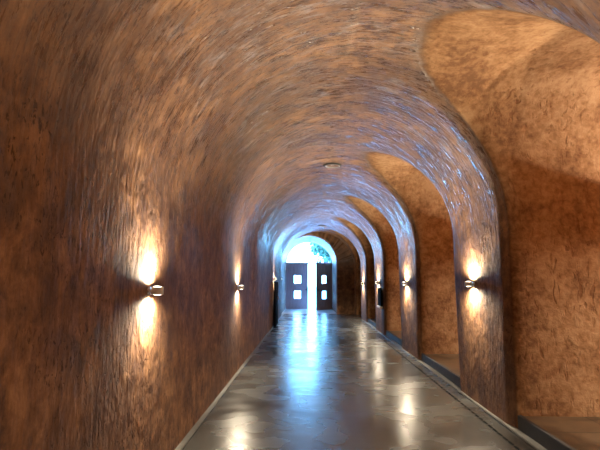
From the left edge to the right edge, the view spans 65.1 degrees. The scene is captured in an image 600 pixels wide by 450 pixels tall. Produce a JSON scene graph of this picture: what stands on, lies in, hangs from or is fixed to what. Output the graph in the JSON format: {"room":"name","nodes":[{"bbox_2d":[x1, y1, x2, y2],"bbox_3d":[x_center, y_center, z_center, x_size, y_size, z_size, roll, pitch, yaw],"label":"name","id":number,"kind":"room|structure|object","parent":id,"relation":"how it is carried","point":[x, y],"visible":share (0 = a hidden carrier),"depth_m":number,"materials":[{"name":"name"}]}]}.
{"room":"vaulted corridor","nodes":[
{"label":"vaulted corridor","id":0,"kind":"room"},
{"bbox_2d":[0,124,281,449],"bbox_3d":[-1.030,1.646,9.532,0.101,2.250,25.275,0,-7,1],"label":"wall","id":1,"kind":"structure","parent":0,"point":[90,359],"depth_m":2.78,"materials":[{"name":"paint"}]},
{"bbox_2d":[147,286,163,294],"bbox_3d":[-1.109,0.504,3.607,0.124,0.072,0.072,0,-7,1],"label":"wall sconce","id":2,"kind":"object","parent":1,"relation":"attached to","point":[156,290],"visible":0.98,"depth_m":3.58,"materials":[{"name":"metal"}]},
{"bbox_2d":[175,313,283,449],"bbox_3d":[-1.042,2.662,9.424,0.115,0.018,25.300,0,-7,1],"label":"trim","id":3,"kind":"structure","parent":1,"relation":"attached to","point":[195,427],"depth_m":5.84,"materials":[{"name":"concrete"}]},
{"bbox_2d":[0,0,599,267],"bbox_3d":[0.665,-0.315,9.734,3.548,1.735,25.296,0,-7,1],"label":"ceiling","id":4,"kind":"structure","parent":0,"point":[226,117],"depth_m":4.37,"materials":[{"name":"paint"}]},
{"bbox_2d":[323,162,341,167],"bbox_3d":[0.651,-1.205,9.446,0.390,0.056,0.390,0,-7,1],"label":"recessed light","id":5,"kind":"object","parent":4,"relation":"in","point":[331,163],"visible":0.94,"depth_m":9.36,"materials":[{"name":"metal"}]},
{"bbox_2d":[281,232,354,313],"bbox_3d":[0.887,2.522,24.158,3.440,3.949,4.051,0,-7,1],"label":"wall","id":6,"kind":"structure","parent":0,"point":[343,271],"depth_m":22.26,"materials":[{"name":"paint"}]},
{"bbox_2d":[286,264,307,308],"bbox_3d":[-0.162,3.356,25.780,1.210,2.462,0.125,0,-7,1],"label":"door","id":7,"kind":"structure","parent":6,"relation":"in","point":[292,270],"depth_m":25.76,"materials":[{"name":"brown wood"}]},
{"bbox_2d":[285,254,331,308],"bbox_3d":[0.496,2.712,25.911,2.640,3.790,0.130,0,-7,1],"label":"door frame","id":8,"kind":"structure","parent":6,"relation":"attached to","point":[288,254],"depth_m":25.92,"materials":[{"name":"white wood"}]},
{"bbox_2d":[316,263,332,309],"bbox_3d":[1.319,3.301,25.288,1.250,2.462,0.125,7,-9,-44],"label":"door","id":9,"kind":"structure","parent":6,"relation":"in","point":[325,269],"depth_m":25.25,"materials":[{"name":"brown wood"}]},
{"bbox_2d":[331,230,360,314],"bbox_3d":[3.148,2.134,20.615,3.696,3.898,2.455,0,-7,1],"label":"wall","id":10,"kind":"structure","parent":0,"point":[354,250],"depth_m":21.76,"materials":[{"name":"paint"}]},
{"bbox_2d":[336,217,375,318],"bbox_3d":[3.093,1.642,16.445,3.646,3.899,2.457,0,-7,1],"label":"wall","id":11,"kind":"structure","parent":0,"point":[364,240],"depth_m":17.60,"materials":[{"name":"paint"}]},
{"bbox_2d":[182,308,535,449],"bbox_3d":[1.844,3.011,11.418,6.750,0.205,29.850,0,-7,1],"label":"floor","id":12,"kind":"structure","parent":0,"point":[316,381],"depth_m":6.03,"materials":[{"name":"concrete"}]},
{"bbox_2d":[273,281,277,327],"bbox_3d":[-0.822,2.677,16.040,0.075,1.500,1.250,0,-7,1],"label":"panel","id":13,"kind":"object","parent":12,"relation":"on","point":[275,299],"visible":1,"depth_m":15.49,"materials":[{"name":"black"}]},
{"bbox_2d":[378,336,520,449],"bbox_3d":[2.074,2.398,6.979,0.044,0.023,12.500,0,-7,1],"label":"drain","id":14,"kind":"object","parent":12,"relation":"in","point":[425,374],"visible":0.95,"depth_m":5.83,"materials":[{"name":"dark steel"}]},
{"bbox_2d":[346,195,400,330],"bbox_3d":[3.031,1.150,12.275,3.610,3.898,2.457,0,-7,1],"label":"wall","id":15,"kind":"structure","parent":0,"point":[385,230],"depth_m":13.42,"materials":[{"name":"paint"}]},
{"bbox_2d":[389,331,401,338],"bbox_3d":[3.665,2.907,11.974,2.430,0.150,2.600,0,-7,1],"label":"floor","id":16,"kind":"structure","parent":0,"point":[397,333],"depth_m":12.55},
{"bbox_2d":[365,152,458,359],"bbox_3d":[2.958,0.656,8.104,3.596,3.901,2.456,0,-7,1],"label":"wall","id":17,"kind":"structure","parent":0,"point":[426,206],"depth_m":9.23,"materials":[{"name":"paint"}]},
{"bbox_2d":[354,226,515,426],"bbox_3d":[2.336,1.645,9.467,0.117,2.254,25.275,0,-7,1],"label":"pillars","id":18,"kind":"structure","parent":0,"point":[484,258],"depth_m":5.91,"materials":[{"name":"paint"}]},
{"bbox_2d":[368,318,375,327],"bbox_3d":[2.507,3.394,16.169,0.045,0.160,2.500,0,-7,1],"label":"trim","id":19,"kind":"structure","parent":18,"relation":"attached to","point":[370,321],"depth_m":16.13,"materials":[{"name":"stone"}]},
{"bbox_2d":[377,288,382,307],"bbox_3d":[2.336,2.140,13.822,0.090,0.580,0.560,0,-7,1],"label":"panel","id":20,"kind":"object","parent":18,"relation":"attached to","point":[379,305],"visible":1,"depth_m":13.59,"materials":[{"name":"black plastic"}]},
{"bbox_2d":[386,330,401,345],"bbox_3d":[2.428,2.902,11.998,0.045,0.160,2.500,0,-7,1],"label":"trim","id":21,"kind":"structure","parent":18,"relation":"attached to","point":[392,336],"depth_m":11.96,"materials":[{"name":"stone"}]},
{"bbox_2d":[422,353,460,387],"bbox_3d":[2.348,2.410,7.828,0.045,0.160,2.500,0,-7,1],"label":"trim","id":22,"kind":"structure","parent":18,"relation":"attached to","point":[450,375],"depth_m":7.66,"materials":[{"name":"stone"}]},
{"bbox_2d":[362,319,546,449],"bbox_3d":[2.287,2.472,7.772,0.085,0.022,22.100,0,-7,1],"label":"trim","id":23,"kind":"structure","parent":18,"relation":"attached to","point":[523,436],"depth_m":5.92,"materials":[{"name":"concrete"}]},
{"bbox_2d":[465,281,474,286],"bbox_3d":[2.190,0.762,6.072,0.124,0.072,0.072,0,-7,1],"label":"wall sconce","id":24,"kind":"object","parent":18,"relation":"attached to","point":[467,283],"visible":1,"depth_m":6.05,"materials":[{"name":"metal"}]},
{"bbox_2d":[517,415,575,449],"bbox_3d":[2.268,1.917,3.658,0.045,0.160,2.500,0,-7,1],"label":"trim","id":25,"kind":"structure","parent":18,"relation":"attached to","point":[538,434],"depth_m":4.42,"materials":[{"name":"metal"}]},
{"bbox_2d":[426,354,459,375],"bbox_3d":[3.585,2.414,7.804,2.430,0.150,2.600,0,-7,1],"label":"floor","id":26,"kind":"structure","parent":0,"point":[450,361],"depth_m":8.31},
{"bbox_2d":[418,8,599,428],"bbox_3d":[2.903,0.165,3.934,3.546,3.897,2.454,0,-7,1],"label":"wall","id":27,"kind":"structure","parent":0,"point":[527,85],"depth_m":5.03,"materials":[{"name":"paint"}]},
{"bbox_2d":[524,416,599,449],"bbox_3d":[3.505,1.922,3.634,2.430,0.150,2.600,0,-7,1],"label":"floor","id":28,"kind":"structure","parent":0,"point":[580,433],"depth_m":4.47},
{"label":"outside","id":29,"kind":"structure","parent":0,"visible":0},
{"bbox_2d":[294,287,325,307],"bbox_3d":[1.390,10.271,72.608,120.000,0.230,93.350,0,-7,1],"label":"ground","id":30,"kind":"structure","parent":29,"point":[311,290],"depth_m":49.44,"materials":[{"name":"white"}]},
{"bbox_2d":[310,243,330,261],"bbox_3d":[3.049,2.084,32.788,4.956,6.702,4.523,0,-7,1],"label":"tree","id":31,"kind":"object","parent":30,"relation":"on","point":[315,248],"visible":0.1,"depth_m":31.91,"materials":[{"name":"green plant"}]}
]}

